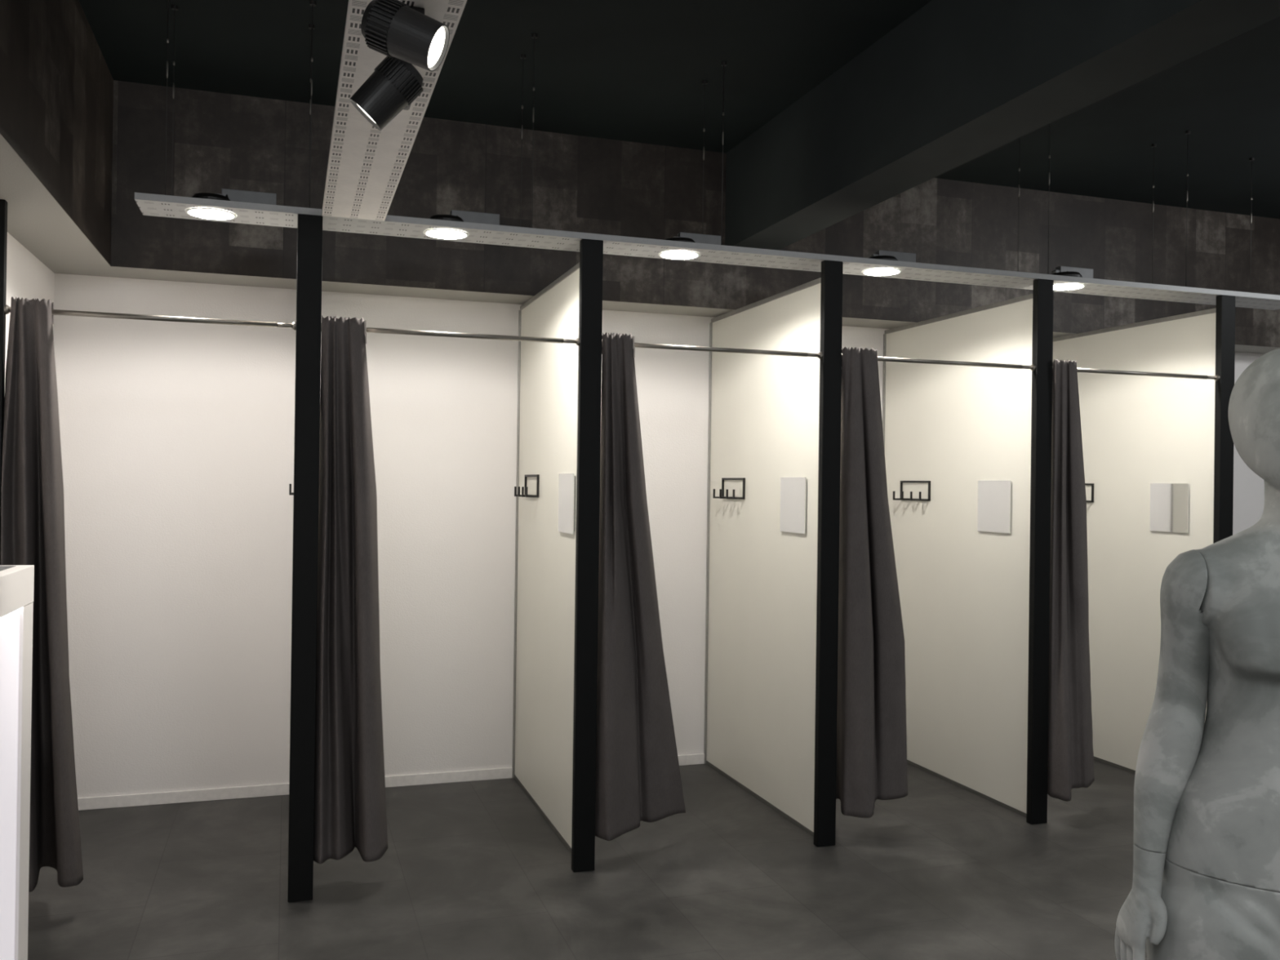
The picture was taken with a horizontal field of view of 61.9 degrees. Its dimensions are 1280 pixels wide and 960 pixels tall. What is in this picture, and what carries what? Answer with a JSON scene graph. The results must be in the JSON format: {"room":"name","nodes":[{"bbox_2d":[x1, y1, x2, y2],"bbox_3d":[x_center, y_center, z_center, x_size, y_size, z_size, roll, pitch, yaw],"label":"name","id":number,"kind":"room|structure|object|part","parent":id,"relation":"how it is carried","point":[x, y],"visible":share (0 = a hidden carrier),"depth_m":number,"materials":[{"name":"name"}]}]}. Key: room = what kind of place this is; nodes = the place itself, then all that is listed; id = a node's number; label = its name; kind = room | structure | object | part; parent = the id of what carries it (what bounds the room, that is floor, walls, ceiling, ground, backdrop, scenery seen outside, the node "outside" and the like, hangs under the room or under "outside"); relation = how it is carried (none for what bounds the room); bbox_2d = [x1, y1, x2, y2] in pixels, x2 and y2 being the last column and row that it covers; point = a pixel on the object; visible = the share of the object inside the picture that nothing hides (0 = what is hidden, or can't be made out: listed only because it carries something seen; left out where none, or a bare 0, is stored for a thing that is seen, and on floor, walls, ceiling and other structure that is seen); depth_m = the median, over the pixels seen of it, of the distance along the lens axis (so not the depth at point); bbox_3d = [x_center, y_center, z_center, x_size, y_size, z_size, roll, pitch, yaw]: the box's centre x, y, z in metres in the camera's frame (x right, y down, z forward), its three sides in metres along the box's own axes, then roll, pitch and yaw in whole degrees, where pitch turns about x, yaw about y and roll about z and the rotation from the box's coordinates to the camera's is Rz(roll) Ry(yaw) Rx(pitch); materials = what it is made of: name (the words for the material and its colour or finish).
{"room":"clothing store","nodes":[
{"label":"clothing store","id":0,"kind":"room"},
{"bbox_2d":[4,231,54,377],"bbox_3d":[-1.575,0.290,1.209,0.150,2.485,8.064,1,0,-18],"label":"wall","id":1,"kind":"structure","parent":0,"point":[27,277],"depth_m":4.36,"materials":[{"name":"white paint"}]},
{"bbox_2d":[0,0,119,277],"bbox_3d":[-1.421,-1.364,1.259,0.426,0.829,8.064,1,0,-18],"label":"wall","id":2,"kind":"structure","parent":0,"point":[56,81],"depth_m":3.76,"materials":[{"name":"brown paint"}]},
{"bbox_2d":[27,760,1147,959],"bbox_3d":[2.348,1.641,2.427,8.700,0.100,8.314,1,0,-18],"label":"floor","id":3,"kind":"structure","parent":0,"point":[468,870],"depth_m":4.12,"materials":[{"name":"concrete"}]},
{"bbox_2d":[0,199,7,565],"bbox_3d":[-2.217,0.290,3.615,0.088,2.485,0.036,1,0,-18],"label":"post","id":4,"kind":"object","parent":3,"relation":"on","point":[3,203],"visible":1,"depth_m":3.62,"materials":[{"name":"metal"}]},
{"bbox_2d":[4,304,296,330],"bbox_3d":[-1.716,-0.575,3.782,0.944,0.032,0.032,1,0,-18],"label":"rail","id":5,"kind":"object","parent":4,"relation":"attached to","point":[6,308],"visible":1,"depth_m":3.79,"materials":[{"name":"metal"}]},
{"bbox_2d":[0,297,83,892],"bbox_3d":[-2.084,0.395,3.764,0.257,2.029,0.273,1,0,-18],"label":"curtain","id":6,"kind":"object","parent":5,"relation":"hanging from","point":[33,505],"visible":0.8,"depth_m":3.67,"materials":[{"name":"grey fabric"}]},
{"bbox_2d":[0,564,34,959],"bbox_3d":[-1.378,0.862,1.687,0.458,1.350,1.346,1,0,-18],"label":"display cabinet","id":7,"kind":"object","parent":3,"relation":"on","point":[16,581],"visible":1,"depth_m":2.28,"materials":[{"name":"white paint"}]},
{"bbox_3d":[-1.171,0.883,1.755,0.004,1.215,1.160,1,0,-18],"label":"backlit panel","id":8,"kind":"part","parent":7,"relation":"part of","materials":[{"name":"white plastic"}]},
{"bbox_2d":[287,213,322,902],"bbox_3d":[-1.236,0.285,3.939,0.088,2.524,0.036,1,0,-18],"label":"post","id":9,"kind":"object","parent":3,"relation":"on","point":[309,227],"visible":1,"depth_m":3.92,"materials":[{"name":"black metal"}]},
{"bbox_2d":[320,327,580,346],"bbox_3d":[-0.713,-0.560,4.113,0.991,0.032,0.032,1,0,-18],"label":"rail","id":10,"kind":"object","parent":9,"relation":"attached to","point":[371,330],"visible":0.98,"depth_m":4.12,"materials":[{"name":"metal"}]},
{"bbox_2d":[313,315,387,863],"bbox_3d":[-1.086,0.409,4.042,0.291,2.030,0.186,1,0,-18],"label":"curtain","id":11,"kind":"object","parent":10,"relation":"hanging from","point":[350,798],"visible":0.98,"depth_m":3.99,"materials":[{"name":"grey fabric"}]},
{"bbox_2d":[512,262,579,853],"bbox_3d":[-0.422,0.325,4.953,0.035,2.474,1.376,1,0,-18],"label":"wall","id":12,"kind":"structure","parent":3,"relation":"on","point":[548,372],"depth_m":4.97,"materials":[{"name":"white paint"}]},
{"bbox_2d":[514,474,539,497],"bbox_3d":[-0.562,0.028,5.266,0.064,0.110,0.290,1,0,-18],"label":"hook rack","id":13,"kind":"object","parent":12,"relation":"attached to","point":[524,489],"visible":1,"depth_m":5.21,"materials":[{"name":"black metal"}]},
{"bbox_3d":[-0.536,0.029,5.275,0.010,0.110,0.290,1,0,-18],"label":"frame","id":14,"kind":"part","parent":13,"relation":"part of","materials":[{"name":"black metal"}]},
{"bbox_3d":[-0.434,1.553,4.943,0.024,0.018,1.363,1,0,-18],"label":"rail","id":15,"kind":"part","parent":12,"relation":"part of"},
{"bbox_3d":[-0.402,-0.901,4.958,0.028,0.022,1.376,1,0,-18],"label":"rail","id":16,"kind":"part","parent":12,"relation":"part of","materials":[{"name":"grey metal"}]},
{"bbox_2d":[558,473,575,534],"bbox_3d":[-0.316,0.100,4.603,0.011,0.256,0.255,1,0,-18],"label":"wall mirror","id":17,"kind":"object","parent":12,"relation":"attached to","point":[566,489],"visible":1,"depth_m":4.58,"materials":[{"name":"silver glass"}]},
{"bbox_2d":[571,239,603,872],"bbox_3d":[-0.211,0.301,4.277,0.088,2.524,0.036,1,0,-18],"label":"post","id":18,"kind":"object","parent":3,"relation":"on","point":[591,251],"visible":1,"depth_m":4.26,"materials":[{"name":"black metal"}]},
{"bbox_2d":[703,277,821,836],"bbox_3d":[0.604,0.340,5.292,0.035,2.474,1.376,1,0,-18],"label":"wall","id":19,"kind":"structure","parent":3,"relation":"on","point":[762,579],"depth_m":5.25,"materials":[{"name":"white paint"}]},
{"bbox_2d":[712,477,745,499],"bbox_3d":[0.465,0.043,5.605,0.064,0.110,0.290,1,0,-18],"label":"hook rack","id":20,"kind":"object","parent":19,"relation":"attached to","point":[721,491],"visible":1,"depth_m":5.56,"materials":[{"name":"black metal"}]},
{"bbox_3d":[0.592,1.568,5.282,0.024,0.018,1.363,1,0,-18],"label":"rail","id":21,"kind":"part","parent":19,"relation":"part of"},
{"bbox_3d":[0.625,-0.886,5.297,0.028,0.022,1.376,1,0,-18],"label":"rail","id":22,"kind":"part","parent":19,"relation":"part of","materials":[{"name":"white paint"}]},
{"bbox_2d":[779,477,806,533],"bbox_3d":[0.711,0.116,4.941,0.011,0.256,0.255,1,0,-18],"label":"wall mirror","id":23,"kind":"object","parent":19,"relation":"attached to","point":[793,490],"visible":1,"depth_m":4.93,"materials":[{"name":"silver glass"}]},
{"bbox_2d":[813,260,843,846],"bbox_3d":[0.815,0.316,4.616,0.088,2.524,0.036,1,0,-18],"label":"post","id":24,"kind":"object","parent":3,"relation":"on","point":[831,287],"visible":1,"depth_m":4.60,"materials":[{"name":"black metal"}]},
{"bbox_2d":[601,338,822,359],"bbox_3d":[0.313,-0.544,4.452,0.992,0.032,0.032,1,0,-18],"label":"rail","id":25,"kind":"object","parent":24,"relation":"attached to","point":[820,355],"visible":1,"depth_m":4.46,"materials":[{"name":"metal"}]},
{"bbox_2d":[595,332,685,840],"bbox_3d":[0.037,0.426,4.433,0.514,2.029,0.136,1,0,-35],"label":"curtain","id":26,"kind":"object","parent":25,"relation":"hanging from","point":[638,776],"visible":0.98,"depth_m":4.34,"materials":[{"name":"grey fabric"}]},
{"bbox_2d":[882,293,1032,817],"bbox_3d":[1.651,0.355,5.637,0.035,2.474,1.376,1,0,-18],"label":"wall","id":27,"kind":"structure","parent":3,"relation":"on","point":[964,591],"depth_m":5.53,"materials":[{"name":"white paint"}]},
{"bbox_2d":[893,480,930,501],"bbox_3d":[1.511,0.059,5.951,0.064,0.110,0.290,1,0,-18],"label":"hook rack","id":28,"kind":"object","parent":27,"relation":"attached to","point":[901,497],"visible":1,"depth_m":5.90,"materials":[{"name":"black metal"}]},
{"bbox_3d":[1.671,-0.870,5.643,0.028,0.022,1.376,1,0,-18],"label":"rail","id":29,"kind":"part","parent":27,"relation":"part of","materials":[{"name":"grey metal"}]},
{"bbox_3d":[1.639,1.584,5.627,0.024,0.018,1.363,1,0,-18],"label":"rail","id":30,"kind":"part","parent":27,"relation":"part of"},
{"bbox_2d":[977,480,1011,533],"bbox_3d":[1.757,0.131,5.287,0.011,0.256,0.255,1,0,-18],"label":"wall mirror","id":31,"kind":"object","parent":27,"relation":"attached to","point":[993,496],"visible":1,"depth_m":5.28,"materials":[{"name":"white mirror"}]},
{"bbox_2d":[1026,279,1053,824],"bbox_3d":[1.861,0.331,4.962,0.088,2.524,0.036,1,0,-18],"label":"post","id":32,"kind":"object","parent":3,"relation":"on","point":[1042,289],"visible":1,"depth_m":4.95,"materials":[{"name":"black metal"}]},
{"bbox_2d":[841,353,1035,370],"bbox_3d":[1.349,-0.529,4.794,1.013,0.032,0.032,1,0,-18],"label":"rail","id":33,"kind":"object","parent":32,"relation":"attached to","point":[1033,366],"visible":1,"depth_m":4.81,"materials":[{"name":"metal"}]},
{"bbox_2d":[835,346,907,817],"bbox_3d":[1.008,0.441,4.803,0.246,2.030,0.483,1,0,36],"label":"curtain","id":34,"kind":"object","parent":33,"relation":"hanging from","point":[872,731],"visible":0.98,"depth_m":4.66,"materials":[{"name":"grey fabric"}]},
{"bbox_2d":[1053,307,1216,773],"bbox_3d":[2.688,0.371,5.980,0.035,2.474,1.376,1,0,-18],"label":"wall","id":35,"kind":"structure","parent":3,"relation":"on","point":[1138,432],"depth_m":5.87,"materials":[{"name":"white paint"}]},
{"bbox_2d":[1084,483,1093,502],"bbox_3d":[2.549,0.074,6.293,0.064,0.110,0.290,1,0,-18],"label":"hook rack","id":36,"kind":"object","parent":35,"relation":"attached to","point":[1091,484],"visible":0.23,"depth_m":6.17,"materials":[{"name":"black metal"}]},
{"bbox_3d":[2.676,1.599,5.970,0.024,0.018,1.363,1,0,-18],"label":"rail","id":37,"kind":"part","parent":35,"relation":"part of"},
{"bbox_3d":[2.709,-0.855,5.985,0.028,0.022,1.376,1,0,-18],"label":"rail","id":38,"kind":"part","parent":35,"relation":"part of","materials":[{"name":"grey metal"}]},
{"bbox_2d":[1150,483,1189,533],"bbox_3d":[2.795,0.146,5.630,0.011,0.256,0.255,1,0,-18],"label":"wall mirror","id":39,"kind":"object","parent":35,"relation":"attached to","point":[1169,502],"visible":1,"depth_m":5.62,"materials":[{"name":"silver glass"}]},
{"bbox_2d":[1115,347,1279,959],"bbox_3d":[1.092,0.674,1.777,0.492,1.795,0.409,1,0,-38],"label":"mannequin","id":40,"kind":"object","parent":3,"relation":"on","point":[1206,882],"visible":1,"depth_m":1.74},
{"bbox_3d":[0.911,0.369,1.804,0.133,0.505,0.112,1,0,26],"label":"arm","id":41,"kind":"part","parent":40,"relation":"part of","materials":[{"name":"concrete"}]},
{"bbox_2d":[1213,295,1235,543],"bbox_3d":[2.899,0.347,5.304,0.088,2.524,0.036,1,0,-18],"label":"post","id":42,"kind":"object","parent":3,"relation":"on","point":[1225,304],"visible":0.44,"depth_m":5.29,"materials":[{"name":"black metal"}]},
{"bbox_2d":[1052,365,1220,381],"bbox_3d":[2.391,-0.514,5.138,1.004,0.032,0.032,1,0,-18],"label":"rail","id":43,"kind":"object","parent":42,"relation":"attached to","point":[1216,377],"visible":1,"depth_m":5.15,"materials":[{"name":"metal"}]},
{"bbox_2d":[1047,359,1094,801],"bbox_3d":[2.051,0.456,5.093,0.152,2.032,0.444,1,0,38],"label":"curtain","id":44,"kind":"object","parent":43,"relation":"hanging from","point":[1070,765],"visible":0.98,"depth_m":5.00,"materials":[{"name":"grey fabric"}]},
{"bbox_3d":[-1.447,0.310,4.614,0.035,2.474,1.376,1,0,-18],"label":"wall","id":45,"kind":"structure","parent":3,"relation":"on","visible":0},
{"bbox_2d":[288,484,293,495],"bbox_3d":[-1.587,0.013,4.928,0.064,0.110,0.290,1,0,-18],"label":"hook rack","id":46,"kind":"object","parent":45,"relation":"attached to","point":[291,493],"visible":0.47,"depth_m":4.79,"materials":[{"name":"black metal"}]},
{"bbox_2d":[53,273,1264,798],"bbox_3d":[1.149,0.346,6.276,8.200,2.485,0.150,1,0,-18],"label":"wall","id":47,"kind":"structure","parent":0,"point":[177,438],"depth_m":5.22,"materials":[{"name":"white paint"}]},
{"bbox_2d":[77,753,704,810],"bbox_3d":[1.158,1.561,6.194,8.200,0.055,0.012,1,0,-18],"label":"baseboard","id":48,"kind":"structure","parent":47,"relation":"attached to","point":[264,790],"depth_m":5.18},
{"bbox_2d":[79,0,1279,218],"bbox_3d":[2.394,-1.773,2.439,8.700,0.100,8.314,1,0,-18],"label":"ceiling","id":49,"kind":"structure","parent":0,"point":[625,70],"depth_m":4.61,"materials":[{"name":"black paint"}]},
{"bbox_2d":[164,0,168,195],"bbox_3d":[-1.679,-1.380,3.785,0.023,0.788,0.024,1,0,-18],"label":"suspension rod","id":50,"kind":"object","parent":49,"relation":"hanging from","point":[167,39],"visible":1,"depth_m":3.78,"materials":[{"name":"metal"}]},
{"bbox_2d":[171,4,177,195],"bbox_3d":[-1.747,-1.380,3.990,0.023,0.788,0.024,1,0,-18],"label":"suspension rod","id":51,"kind":"object","parent":49,"relation":"hanging from","point":[174,7],"visible":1,"depth_m":3.99,"materials":[{"name":"metal"}]},
{"bbox_3d":[-1.747,-1.374,3.990,0.003,0.775,0.003,1,0,-41],"label":"rod","id":52,"kind":"part","parent":51,"relation":"part of","materials":[{"name":"metal"}]},
{"bbox_2d":[171,4,177,10],"bbox_3d":[-1.741,-1.768,3.992,0.023,0.012,0.024,1,0,-18],"label":"cup","id":53,"kind":"object","parent":51,"relation":"on","point":[174,7],"depth_m":3.98,"materials":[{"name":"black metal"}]},
{"bbox_2d":[308,24,315,208],"bbox_3d":[-1.281,-1.373,4.144,0.023,0.788,0.024,1,0,-18],"label":"suspension rod","id":54,"kind":"object","parent":49,"relation":"hanging from","point":[309,25],"visible":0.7,"depth_m":4.14,"materials":[{"name":"metal"}]},
{"bbox_3d":[-1.281,-1.367,4.144,0.003,0.775,0.003,1,0,-41],"label":"rod","id":55,"kind":"part","parent":54,"relation":"part of","materials":[{"name":"metal"}]},
{"bbox_2d":[308,24,315,30],"bbox_3d":[-1.276,-1.761,4.145,0.023,0.012,0.024,1,0,-18],"label":"cup","id":56,"kind":"object","parent":54,"relation":"on","point":[309,25],"depth_m":4.14,"materials":[{"name":"black metal"}]},
{"bbox_2d":[309,0,315,208],"bbox_3d":[-1.214,-1.373,3.939,0.023,0.788,0.024,1,0,-18],"label":"suspension rod","id":57,"kind":"object","parent":49,"relation":"hanging from","point":[313,3],"visible":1,"depth_m":3.94,"materials":[{"name":"metal"}]},
{"bbox_3d":[-1.214,-1.367,3.939,0.003,0.775,0.003,1,0,-41],"label":"rod","id":58,"kind":"part","parent":57,"relation":"part of","materials":[{"name":"metal"}]},
{"bbox_2d":[309,0,315,6],"bbox_3d":[-1.208,-1.760,3.940,0.023,0.012,0.024,1,0,-18],"label":"cup","id":59,"kind":"object","parent":57,"relation":"on","point":[313,3],"depth_m":3.93,"materials":[{"name":"black metal"}]},
{"bbox_2d":[520,53,525,226],"bbox_3d":[-0.488,-1.361,4.406,0.023,0.788,0.024,1,0,-18],"label":"suspension rod","id":60,"kind":"object","parent":49,"relation":"hanging from","point":[522,56],"visible":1,"depth_m":4.40,"materials":[{"name":"metal"}]},
{"bbox_3d":[-0.489,-1.355,4.406,0.003,0.775,0.003,1,0,-41],"label":"rod","id":61,"kind":"part","parent":60,"relation":"part of","materials":[{"name":"metal"}]},
{"bbox_2d":[531,33,537,227],"bbox_3d":[-0.421,-1.361,4.200,0.023,0.788,0.024,1,0,-18],"label":"suspension rod","id":62,"kind":"object","parent":49,"relation":"hanging from","point":[535,36],"visible":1,"depth_m":4.20,"materials":[{"name":"metal"}]},
{"bbox_3d":[-0.421,-1.355,4.200,0.003,0.775,0.003,1,0,4],"label":"rod","id":63,"kind":"part","parent":62,"relation":"part of","materials":[{"name":"metal"}]},
{"bbox_2d":[531,33,537,39],"bbox_3d":[-0.415,-1.749,4.202,0.023,0.012,0.024,1,0,-18],"label":"cup","id":64,"kind":"object","parent":62,"relation":"on","point":[535,36],"depth_m":4.20,"materials":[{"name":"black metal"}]},
{"bbox_2d":[702,80,707,234],"bbox_3d":[0.278,-1.350,4.659,0.023,0.788,0.024,1,0,-18],"label":"suspension rod","id":65,"kind":"object","parent":49,"relation":"hanging from","point":[704,82],"visible":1,"depth_m":4.66,"materials":[{"name":"metal"}]},
{"bbox_3d":[0.278,-1.344,4.659,0.003,0.775,0.003,1,0,-41],"label":"rod","id":66,"kind":"part","parent":65,"relation":"part of","materials":[{"name":"metal"}]},
{"bbox_2d":[702,80,707,84],"bbox_3d":[0.283,-1.738,4.660,0.023,0.012,0.024,1,0,-18],"label":"cup","id":67,"kind":"object","parent":65,"relation":"on","point":[704,82],"depth_m":4.65,"materials":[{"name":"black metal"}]},
{"bbox_2d":[134,192,1279,310],"bbox_3d":[0.809,-0.959,4.721,5.518,0.024,0.240,1,0,-18],"label":"strip","id":68,"kind":"object","parent":49,"relation":"hanging from","point":[149,204],"visible":0.94,"depth_m":4.45,"materials":[{"name":"metal"}]},
{"bbox_2d":[185,188,276,220],"bbox_3d":[-1.518,-1.036,3.962,0.314,0.119,0.201,1,0,-18],"label":"recessed light","id":69,"kind":"object","parent":68,"relation":"attached to","point":[234,195],"visible":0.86,"depth_m":3.99,"materials":[{"name":"white plastic"}]},
{"bbox_2d":[191,192,230,200],"bbox_3d":[-1.579,-1.014,3.930,0.144,0.056,0.143,1,0,-18],"label":"sink","id":70,"kind":"object","parent":69,"relation":"in","point":[201,195],"depth_m":3.87,"materials":[{"name":"black metal"}]},
{"bbox_2d":[322,0,466,221],"bbox_3d":[-0.189,-0.984,1.316,0.225,0.024,5.600,1,0,-18],"label":"strip","id":71,"kind":"object","parent":68,"relation":"attached to","point":[366,163],"visible":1,"depth_m":3.01,"materials":[{"name":"metal"}]},
{"bbox_2d":[349,56,423,130],"bbox_3d":[-0.602,-0.875,2.497,0.163,0.196,0.398,1,0,-18],"label":"spotlight","id":72,"kind":"object","parent":71,"relation":"attached to","point":[394,84],"visible":0.95,"depth_m":2.33,"materials":[{"name":"black metal"}]},
{"bbox_2d":[374,56,423,105],"bbox_3d":[-0.535,-0.888,2.367,0.108,0.104,0.109,1,0,-18],"label":"sink","id":73,"kind":"object","parent":72,"relation":"in","point":[397,82],"depth_m":2.33,"materials":[{"name":"black metal"}]},
{"bbox_2d":[360,0,449,71],"bbox_3d":[-0.486,-0.885,2.167,0.168,0.176,0.328,1,0,-18],"label":"spotlight","id":74,"kind":"object","parent":71,"relation":"attached to","point":[396,28],"visible":1,"depth_m":2.04,"materials":[{"name":"black metal"}]},
{"bbox_2d":[360,0,409,57],"bbox_3d":[-0.494,-0.882,2.076,0.092,0.113,0.103,1,0,3],"label":"sink","id":75,"kind":"object","parent":74,"relation":"in","point":[385,24],"depth_m":2.03,"materials":[{"name":"black metal"}]},
{"bbox_2d":[422,209,499,239],"bbox_3d":[-0.701,-1.024,4.230,0.314,0.119,0.201,1,0,-18],"label":"recessed light","id":76,"kind":"object","parent":68,"relation":"attached to","point":[455,215],"visible":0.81,"depth_m":4.25,"materials":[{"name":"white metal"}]},
{"bbox_2d":[429,214,463,222],"bbox_3d":[-0.762,-1.002,4.198,0.144,0.056,0.143,1,0,-18],"label":"sink","id":77,"kind":"object","parent":76,"relation":"in","point":[444,217],"depth_m":4.14,"materials":[{"name":"black metal"}]},
{"bbox_2d":[657,231,720,259],"bbox_3d":[0.228,-1.011,4.557,0.314,0.119,0.201,1,0,-18],"label":"recessed light","id":78,"kind":"object","parent":68,"relation":"attached to","point":[682,237],"visible":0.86,"depth_m":4.58,"materials":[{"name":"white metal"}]},
{"bbox_2d":[666,237,694,242],"bbox_3d":[0.167,-0.988,4.524,0.144,0.056,0.143,1,0,-18],"label":"sink","id":79,"kind":"object","parent":78,"relation":"in","point":[681,239],"depth_m":4.46,"materials":[{"name":"black metal"}]},
{"bbox_2d":[861,249,915,275],"bbox_3d":[1.154,-0.997,4.853,0.314,0.119,0.201,1,0,-18],"label":"recessed light","id":80,"kind":"object","parent":68,"relation":"attached to","point":[881,255],"visible":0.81,"depth_m":4.87,"materials":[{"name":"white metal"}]},
{"bbox_2d":[869,255,897,261],"bbox_3d":[1.093,-0.974,4.821,0.144,0.056,0.143,1,0,-18],"label":"sink","id":81,"kind":"object","parent":80,"relation":"in","point":[881,257],"depth_m":4.76,"materials":[{"name":"black metal"}]},
{"bbox_2d":[1051,266,1093,290],"bbox_3d":[2.104,-0.983,5.148,0.314,0.119,0.201,1,0,-18],"label":"recessed light","id":82,"kind":"object","parent":68,"relation":"attached to","point":[1060,270],"visible":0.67,"depth_m":5.17,"materials":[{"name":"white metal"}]},
{"bbox_2d":[1052,271,1082,277],"bbox_3d":[2.043,-0.960,5.116,0.144,0.056,0.143,1,0,-18],"label":"sink","id":83,"kind":"object","parent":82,"relation":"in","point":[1063,273],"depth_m":5.05,"materials":[{"name":"black metal"}]},
{"bbox_2d":[724,0,1279,249],"bbox_3d":[1.777,-1.475,2.086,0.264,0.516,7.630,1,0,-18],"label":"ceiling beam","id":84,"kind":"structure","parent":49,"relation":"attached to","point":[955,82],"depth_m":3.82,"materials":[{"name":"black paint"}]},
{"bbox_2d":[1017,152,1020,268],"bbox_3d":[1.838,-1.327,5.174,0.023,0.788,0.024,1,0,-18],"label":"suspension rod","id":85,"kind":"object","parent":49,"relation":"hanging from","point":[1019,153],"visible":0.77,"depth_m":5.17,"materials":[{"name":"metal"}]},
{"bbox_3d":[1.838,-1.321,5.174,0.003,0.775,0.003,1,0,4],"label":"rod","id":86,"kind":"part","parent":85,"relation":"part of","materials":[{"name":"metal"}]},
{"bbox_2d":[1047,137,1050,274],"bbox_3d":[1.905,-1.327,4.969,0.023,0.788,0.024,1,0,-18],"label":"suspension rod","id":87,"kind":"object","parent":49,"relation":"hanging from","point":[1049,156],"visible":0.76,"depth_m":4.97,"materials":[{"name":"metal"}]},
{"bbox_2d":[1151,143,1156,284],"bbox_3d":[2.611,-1.315,5.429,0.023,0.788,0.024,1,0,-18],"label":"suspension rod","id":88,"kind":"object","parent":49,"relation":"hanging from","point":[1153,145],"visible":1,"depth_m":5.43,"materials":[{"name":"metal"}]},
{"bbox_3d":[2.611,-1.309,5.429,0.003,0.775,0.003,1,0,4],"label":"rod","id":89,"kind":"part","parent":88,"relation":"part of","materials":[{"name":"metal"}]},
{"bbox_2d":[1185,130,1191,276],"bbox_3d":[2.679,-1.315,5.224,0.023,0.788,0.024,1,0,-18],"label":"suspension rod","id":90,"kind":"object","parent":49,"relation":"hanging from","point":[1187,132],"visible":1,"depth_m":5.22,"materials":[{"name":"metal"}]},
{"bbox_3d":[2.679,-1.309,5.224,0.003,0.775,0.003,1,0,-41],"label":"rod","id":91,"kind":"part","parent":90,"relation":"part of","materials":[{"name":"metal"}]},
{"bbox_2d":[1248,157,1254,292],"bbox_3d":[3.227,-1.306,5.632,0.023,0.788,0.024,1,0,-18],"label":"suspension rod","id":92,"kind":"object","parent":49,"relation":"hanging from","point":[1251,159],"visible":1,"depth_m":5.63,"materials":[{"name":"metal"}]},
{"bbox_3d":[3.227,-1.300,5.632,0.003,0.775,0.003,1,0,-41],"label":"rod","id":93,"kind":"part","parent":92,"relation":"part of","materials":[{"name":"metal"}]},
{"bbox_3d":[0.345,-1.350,4.454,0.023,0.788,0.024,1,0,-18],"label":"suspension rod","id":94,"kind":"object","parent":49,"relation":"hanging from","visible":0},
{"bbox_2d":[720,61,726,66],"bbox_3d":[0.351,-1.737,4.455,0.023,0.012,0.024,1,0,-18],"label":"cup","id":95,"kind":"object","parent":94,"relation":"on","point":[723,64],"depth_m":4.45,"materials":[{"name":"black metal"}]},
{"bbox_2d":[111,80,1279,354],"bbox_3d":[1.347,-1.309,6.190,7.924,0.829,0.434,1,0,-18],"label":"wall","id":96,"kind":"structure","parent":0,"point":[581,184],"depth_m":5.45,"materials":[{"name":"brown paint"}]}
]}

